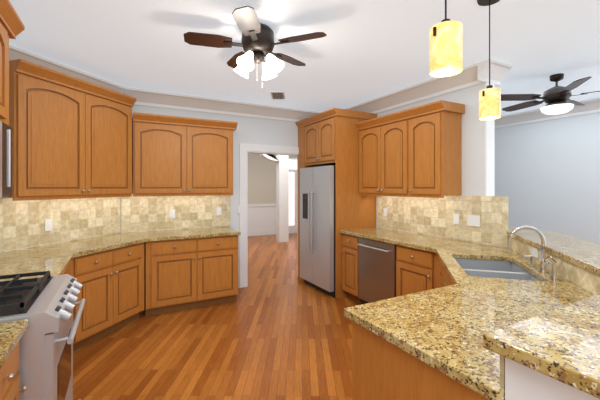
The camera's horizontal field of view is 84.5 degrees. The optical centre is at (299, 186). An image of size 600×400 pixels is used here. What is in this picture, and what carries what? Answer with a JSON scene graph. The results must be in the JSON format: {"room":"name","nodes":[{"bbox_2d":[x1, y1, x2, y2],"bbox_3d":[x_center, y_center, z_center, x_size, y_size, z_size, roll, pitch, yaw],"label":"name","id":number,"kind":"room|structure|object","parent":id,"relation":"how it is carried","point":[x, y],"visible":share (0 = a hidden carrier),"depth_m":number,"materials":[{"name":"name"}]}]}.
{"room":"kitchen","nodes":[
{"label":"kitchen","id":0,"kind":"room"},
{"bbox_2d":[120,105,297,287],"bbox_3d":[-1.152,0.130,4.850,2.620,2.740,0.120,0,0,-29],"label":"wall","id":1,"kind":"structure","parent":0,"point":[239,134],"depth_m":4.91,"materials":[{"name":"white paint"}]},
{"bbox_2d":[8,59,136,200],"bbox_3d":[-2.307,-0.470,3.379,0.377,1.170,1.263,0,0,16],"label":"upper cabinet","id":2,"kind":"object","parent":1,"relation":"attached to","point":[71,137],"visible":0.98,"depth_m":3.15,"materials":[{"name":"brown wood"}]},
{"bbox_2d":[121,194,229,232],"bbox_3d":[-1.641,0.336,4.505,1.408,0.487,0.012,0,0,-29],"label":"backsplash","id":3,"kind":"structure","parent":1,"relation":"attached to","point":[144,213],"depth_m":4.46,"materials":[{"name":"tile"}]},
{"bbox_2d":[170,209,174,217],"bbox_3d":[-1.719,0.360,4.448,0.070,0.115,0.008,0,0,-29],"label":"electrical outlet","id":4,"kind":"object","parent":3,"relation":"attached to","point":[172,213],"visible":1,"depth_m":4.44,"materials":[{"name":"white plastic"}]},
{"bbox_2d":[216,207,220,214],"bbox_3d":[-1.166,0.350,4.750,0.070,0.115,0.008,0,0,-29],"label":"electrical outlet","id":5,"kind":"object","parent":3,"relation":"attached to","point":[218,210],"visible":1,"depth_m":4.74,"materials":[{"name":"white plastic"}]},
{"bbox_2d":[132,112,235,195],"bbox_3d":[-1.532,-0.398,4.384,1.234,0.975,0.327,0,0,-29],"label":"upper cabinet","id":6,"kind":"object","parent":1,"relation":"attached to","point":[178,156],"depth_m":4.22,"materials":[{"name":"brown wood"}]},
{"bbox_2d":[237,205,241,212],"bbox_3d":[-0.894,0.330,4.898,0.070,0.115,0.008,0,0,-29],"label":"light switch","id":7,"kind":"object","parent":1,"relation":"attached to","point":[239,208],"visible":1,"depth_m":4.89,"materials":[{"name":"white plastic"}]},
{"bbox_2d":[239,143,298,287],"bbox_3d":[-0.416,0.425,5.245,1.170,2.150,0.152,0,0,-29],"label":"door frame","id":8,"kind":"structure","parent":1,"relation":"attached to","point":[245,150],"depth_m":4.94,"materials":[{"name":"white"}]},
{"bbox_2d":[73,233,360,399],"bbox_3d":[-0.139,1.525,3.911,11.500,0.050,15.000,0,0,-29],"label":"floor","id":9,"kind":"structure","parent":0,"point":[278,329],"depth_m":3.05,"materials":[{"name":"brown wood"}]},
{"bbox_2d":[0,340,26,399],"bbox_3d":[-1.355,1.060,1.046,0.618,0.880,0.576,0,0,-29],"label":"base cabinet","id":10,"kind":"object","parent":9,"relation":"on","point":[10,389],"depth_m":1.32,"materials":[{"name":"brown wood"}]},
{"bbox_2d":[0,319,27,368],"bbox_3d":[-0.751,0.600,-0.035,0.642,0.040,3.056,0,0,-29],"label":"countertop","id":11,"kind":"structure","parent":10,"relation":"on","point":[11,332],"depth_m":1.30,"materials":[{"name":"stone"}]},
{"bbox_2d":[0,271,85,399],"bbox_3d":[-1.585,1.012,1.687,0.773,0.976,0.752,0,0,-29],"label":"gas range","id":12,"kind":"object","parent":9,"relation":"on","point":[45,304],"visible":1,"depth_m":1.59,"materials":[{"name":"silver metal"}]},
{"bbox_2d":[63,261,71,275],"bbox_3d":[-2.069,1.060,2.356,0.618,0.880,0.868,0,0,-29],"label":"base cabinet","id":13,"kind":"object","parent":9,"relation":"on","point":[69,269],"depth_m":2.90,"materials":[{"name":"brown wood"}]},
{"bbox_2d":[72,256,83,351],"bbox_3d":[-2.278,1.060,3.005,0.511,0.880,0.444,0,0,-29],"label":"base cabinet","id":14,"kind":"object","parent":9,"relation":"on","point":[77,262],"depth_m":2.98,"materials":[{"name":"brown wood"}]},
{"bbox_2d":[84,241,163,345],"bbox_3d":[-2.023,1.060,3.269,1.168,0.880,0.623,0,0,-29],"label":"base cabinet","id":15,"kind":"object","parent":9,"relation":"on","point":[122,287],"depth_m":3.43,"materials":[{"name":"brown wood"}]},
{"bbox_2d":[0,247,120,280],"bbox_3d":[-1.947,0.600,2.552,1.020,0.040,1.096,0,0,-29],"label":"countertop","id":16,"kind":"structure","parent":15,"relation":"on","point":[55,259],"depth_m":2.54,"materials":[{"name":"stone"}]},
{"bbox_2d":[0,227,240,254],"bbox_3d":[-1.805,0.600,3.701,2.367,0.040,1.267,0,0,-29],"label":"countertop","id":17,"kind":"structure","parent":15,"relation":"on","point":[130,238],"depth_m":3.72,"materials":[{"name":"stone"}]},
{"bbox_2d":[160,238,203,312],"bbox_3d":[-1.624,1.060,4.170,0.628,0.880,0.617,0,0,-29],"label":"base cabinet","id":18,"kind":"object","parent":9,"relation":"on","point":[183,258],"depth_m":3.96,"materials":[{"name":"brown wood"}]},
{"bbox_2d":[204,235,237,305],"bbox_3d":[-1.197,1.060,4.403,0.588,0.880,0.617,0,0,-29],"label":"base cabinet","id":19,"kind":"object","parent":9,"relation":"on","point":[220,253],"depth_m":4.17,"materials":[{"name":"brown wood"}]},
{"bbox_2d":[300,165,334,297],"bbox_3d":[0.512,0.605,4.966,0.826,1.790,0.850,0,0,-29],"label":"refrigerator","id":20,"kind":"object","parent":9,"relation":"on","point":[317,227],"visible":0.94,"depth_m":4.68,"materials":[{"name":"silver metal"}]},
{"bbox_2d":[295,108,376,298],"bbox_3d":[0.515,0.223,5.057,0.747,2.555,1.107,0,0,-29],"label":"enclosure","id":21,"kind":"object","parent":9,"relation":"on","point":[328,137],"visible":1,"depth_m":4.58,"materials":[{"name":"brown wood"}]},
{"bbox_2d":[341,233,360,302],"bbox_3d":[0.917,1.060,4.456,0.616,0.880,0.367,0,0,-29],"label":"base cabinet","id":22,"kind":"object","parent":9,"relation":"on","point":[350,249],"depth_m":4.30,"materials":[{"name":"brown wood"}]},
{"bbox_2d":[357,237,395,303],"bbox_3d":[1.113,1.062,3.995,0.640,0.877,0.622,0,0,-29],"label":"dishwasher","id":23,"kind":"object","parent":9,"relation":"on","point":[377,270],"visible":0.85,"depth_m":3.85,"materials":[{"name":"silver metal"}]},
{"bbox_2d":[352,321,487,399],"bbox_3d":[0.621,1.060,1.371,0.462,0.880,0.707,0,0,-29],"label":"base cabinet","id":24,"kind":"object","parent":9,"relation":"on","point":[382,369],"depth_m":1.34,"materials":[{"name":"brown wood"}]},
{"bbox_2d":[340,227,593,399],"bbox_3d":[0.830,0.600,2.850,2.307,0.040,3.104,0,0,-29],"label":"countertop","id":25,"kind":"structure","parent":24,"relation":"on","point":[443,330],"depth_m":1.57,"materials":[{"name":"stone"}]},
{"bbox_2d":[455,258,540,280],"bbox_3d":[1.430,0.734,2.451,0.508,0.224,0.808,0,0,16],"label":"undermount sink","id":26,"kind":"object","parent":25,"relation":"in","point":[492,269],"visible":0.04,"depth_m":2.70,"materials":[{"name":"silver metal"}]},
{"bbox_2d":[509,226,558,279],"bbox_3d":[1.639,0.423,2.252,0.314,0.312,0.319,0,0,-29],"label":"faucet","id":27,"kind":"object","parent":25,"relation":"on","point":[544,264],"visible":1,"depth_m":2.25,"materials":[{"name":"silver metal"}]},
{"bbox_2d":[396,253,453,296],"bbox_3d":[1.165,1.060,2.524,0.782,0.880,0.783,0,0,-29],"label":"base cabinet","id":28,"kind":"object","parent":9,"relation":"on","point":[413,274],"depth_m":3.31,"materials":[{"name":"brown wood"}]},
{"bbox_2d":[396,245,433,256],"bbox_3d":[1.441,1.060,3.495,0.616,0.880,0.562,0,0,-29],"label":"drawer","id":29,"kind":"object","parent":28,"relation":"attached to","point":[401,251],"depth_m":3.44,"materials":[{"name":"brown wood"}]},
{"bbox_2d":[248,153,296,204],"bbox_3d":[-2.398,0.130,9.695,7.070,2.740,0.120,0,0,-29],"label":"wall","id":30,"kind":"structure","parent":0,"point":[261,180],"depth_m":10.28,"materials":[{"name":"beige paint"}]},
{"bbox_2d":[289,158,296,232],"bbox_3d":[0.047,0.275,10.901,1.280,2.450,0.097,0,0,-29],"label":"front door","id":31,"kind":"structure","parent":30,"relation":"in","point":[292,195],"depth_m":10.71,"materials":[{"name":"white"}]},
{"bbox_2d":[9,0,599,115],"bbox_3d":[-0.139,-1.265,3.911,11.500,0.050,15.000,0,0,-29],"label":"ceiling","id":32,"kind":"structure","parent":0,"point":[362,51],"depth_m":2.87,"materials":[{"name":"white paint"}]},
{"bbox_2d":[183,6,326,87],"bbox_3d":[-0.352,-1.008,2.612,1.068,0.460,1.039,0,0,-29],"label":"kitchen ceiling fan","id":33,"kind":"object","parent":32,"relation":"hanging from","point":[257,43],"visible":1,"depth_m":2.49,"materials":[{"name":"brown metal"}]},
{"bbox_2d":[270,92,284,98],"bbox_3d":[-0.297,-1.231,4.451,0.180,0.014,0.340,0,0,-1],"label":"ceiling vent","id":34,"kind":"object","parent":32,"relation":"in","point":[277,95],"visible":1,"depth_m":4.42,"materials":[{"name":"white"}]},
{"bbox_2d":[430,0,462,76],"bbox_3d":[0.596,-0.854,1.350,0.150,0.768,0.150,0,0,-29],"label":"pendant lamp","id":35,"kind":"object","parent":32,"relation":"hanging from","point":[446,47],"visible":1,"depth_m":1.30,"materials":[{"name":"yellow glass"}]},
{"bbox_2d":[477,0,500,119],"bbox_3d":[1.239,-0.844,2.156,0.150,0.788,0.150,0,0,-29],"label":"pendant lamp","id":36,"kind":"object","parent":32,"relation":"hanging from","point":[489,102],"visible":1,"depth_m":2.12,"materials":[{"name":"yellow glass"}]},
{"bbox_2d":[501,73,599,114],"bbox_3d":[2.872,-1.022,3.690,1.275,0.432,1.304,0,0,-29],"label":"ceiling fan","id":37,"kind":"object","parent":32,"relation":"hanging from","point":[556,99],"visible":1,"depth_m":3.62,"materials":[{"name":"black metal"}]},
{"bbox_2d":[376,83,484,226],"bbox_3d":[1.281,0.130,4.565,0.120,2.740,2.710,0,0,-29],"label":"wall","id":38,"kind":"structure","parent":0,"point":[473,154],"depth_m":3.49,"materials":[{"name":"white paint"}]},
{"bbox_2d":[9,44,599,127],"bbox_3d":[1.955,-1.149,1.562,6.971,0.178,8.671,0,0,-29],"label":"crown molding","id":39,"kind":"structure","parent":38,"relation":"attached to","point":[472,75],"depth_m":4.34,"materials":[{"name":"white paint"}]},
{"bbox_2d":[355,112,398,195],"bbox_3d":[1.191,-0.398,4.256,0.327,0.975,0.981,0,0,-29],"label":"upper cabinet","id":40,"kind":"object","parent":38,"relation":"attached to","point":[379,137],"depth_m":4.23,"materials":[{"name":"brown wood"}]},
{"bbox_2d":[399,100,462,195],"bbox_3d":[1.479,-0.398,3.727,0.327,0.975,0.529,0,0,-29],"label":"upper cabinet","id":41,"kind":"object","parent":38,"relation":"attached to","point":[414,152],"depth_m":3.56,"materials":[{"name":"brown wood"}]},
{"bbox_2d":[377,195,507,247],"bbox_3d":[1.544,0.336,3.940,0.012,0.487,1.820,0,0,-29],"label":"backsplash","id":42,"kind":"structure","parent":38,"relation":"attached to","point":[426,216],"depth_m":3.69,"materials":[{"name":"tile"}]},
{"bbox_2d":[383,208,386,216],"bbox_3d":[1.183,0.350,4.574,0.008,0.115,0.070,0,0,-29],"label":"electrical outlet","id":43,"kind":"object","parent":42,"relation":"attached to","point":[384,211],"visible":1,"depth_m":4.57,"materials":[{"name":"white plastic"}]},
{"bbox_2d":[453,214,458,224],"bbox_3d":[1.709,0.350,3.608,0.008,0.115,0.070,0,0,-29],"label":"electrical outlet","id":44,"kind":"object","parent":42,"relation":"attached to","point":[455,218],"visible":1,"depth_m":3.60,"materials":[{"name":"white plastic"}]},
{"bbox_2d":[467,215,479,226],"bbox_3d":[1.805,0.350,3.433,0.008,0.115,0.140,0,0,-29],"label":"light switch","id":45,"kind":"object","parent":42,"relation":"attached to","point":[473,220],"visible":1,"depth_m":3.43,"materials":[{"name":"white plastic"}]},
{"bbox_2d":[485,82,494,195],"bbox_3d":[1.934,-0.319,3.367,0.136,1.473,0.020,0,0,-29],"label":"trim","id":46,"kind":"structure","parent":38,"relation":"attached to","point":[489,157],"depth_m":3.35,"materials":[{"name":"white paint"}]},
{"bbox_2d":[495,112,599,243],"bbox_3d":[3.936,0.130,5.335,0.120,2.740,13.600,0,0,-29],"label":"wall","id":47,"kind":"structure","parent":0,"point":[547,175],"depth_m":5.16,"materials":[{"name":"white paint"}]},
{"bbox_2d":[505,357,599,399],"bbox_3d":[1.171,0.981,1.094,1.164,1.038,0.300,0,0,-29],"label":"wall","id":48,"kind":"structure","parent":0,"point":[522,382],"depth_m":0.88,"materials":[{"name":"white paint"}]},
{"bbox_2d":[500,355,504,387],"bbox_3d":[1.041,0.521,1.204,1.040,0.116,0.012,0,0,-29],"label":"backsplash","id":49,"kind":"structure","parent":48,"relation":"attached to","point":[502,371],"depth_m":0.95,"materials":[{"name":"tile"}]},
{"bbox_2d":[483,227,599,398],"bbox_3d":[1.472,0.440,2.033,2.710,0.040,1.860,0,0,-29],"label":"bar","id":50,"kind":"object","parent":48,"relation":"on","point":[561,344],"visible":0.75,"depth_m":0.94,"materials":[{"name":"beige stone"}]},
{"bbox_2d":[509,238,599,294],"bbox_3d":[1.740,0.521,2.289,0.012,0.116,1.720,0,0,16],"label":"backsplash","id":51,"kind":"structure","parent":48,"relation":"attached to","point":[587,280],"depth_m":2.04,"materials":[{"name":"tile"}]},
{"bbox_2d":[532,247,538,258],"bbox_3d":[1.796,0.500,2.523,0.008,0.070,0.115,0,0,16],"label":"outlet","id":52,"kind":"object","parent":51,"relation":"attached to","point":[535,252],"visible":0.96,"depth_m":2.51,"materials":[{"name":"white plastic"}]},
{"bbox_3d":[-2.555,0.130,3.516,1.120,2.740,1.120,0,0,-29],"label":"wall","id":53,"kind":"structure","parent":0,"visible":0},
{"bbox_2d":[0,197,119,252],"bbox_3d":[-2.465,0.336,3.490,0.012,0.487,1.397,0,0,16],"label":"backsplash","id":54,"kind":"structure","parent":53,"relation":"attached to","point":[22,224],"depth_m":3.37,"materials":[{"name":"tile"}]},
{"bbox_2d":[45,219,52,230],"bbox_3d":[-2.508,0.380,3.296,0.008,0.115,0.070,0,0,16],"label":"outlet","id":55,"kind":"object","parent":54,"relation":"attached to","point":[48,224],"visible":1,"depth_m":3.29,"materials":[{"name":"white plastic"}]},
{"bbox_3d":[-0.871,0.130,-0.617,0.120,2.740,7.750,0,0,-29],"label":"wall","id":56,"kind":"structure","parent":0,"visible":0},
{"bbox_2d":[0,0,15,124],"bbox_3d":[-1.797,-0.727,1.629,0.397,0.655,0.880,0,0,-29],"label":"upper cabinet","id":57,"kind":"object","parent":56,"relation":"attached to","point":[12,26],"depth_m":1.95,"materials":[{"name":"brown wood"}]},
{"bbox_2d":[0,121,11,198],"bbox_3d":[-1.745,-0.150,1.600,0.461,0.440,0.756,0,0,-29],"label":"microwave","id":58,"kind":"object","parent":57,"relation":"attached to","point":[5,161],"visible":1,"depth_m":1.85,"materials":[{"name":"silver metal"}]},
{"bbox_3d":[-2.928,0.130,6.644,0.120,2.740,4.730,0,0,-29],"label":"wall","id":59,"kind":"structure","parent":0,"visible":0},
{"bbox_2d":[248,205,255,235],"bbox_3d":[-2.245,1.020,9.685,3.870,0.960,0.037,0,0,-29],"label":"trim","id":60,"kind":"structure","parent":59,"relation":"attached to","point":[251,208],"depth_m":10.10,"materials":[{"name":"white"}]},
{"bbox_2d":[256,154,288,241],"bbox_3d":[-0.738,0.131,8.937,0.860,2.738,0.200,0,0,-29],"label":"trim","id":61,"kind":"structure","parent":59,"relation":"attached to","point":[267,219],"depth_m":9.03,"materials":[{"name":"white paint"}]}
]}

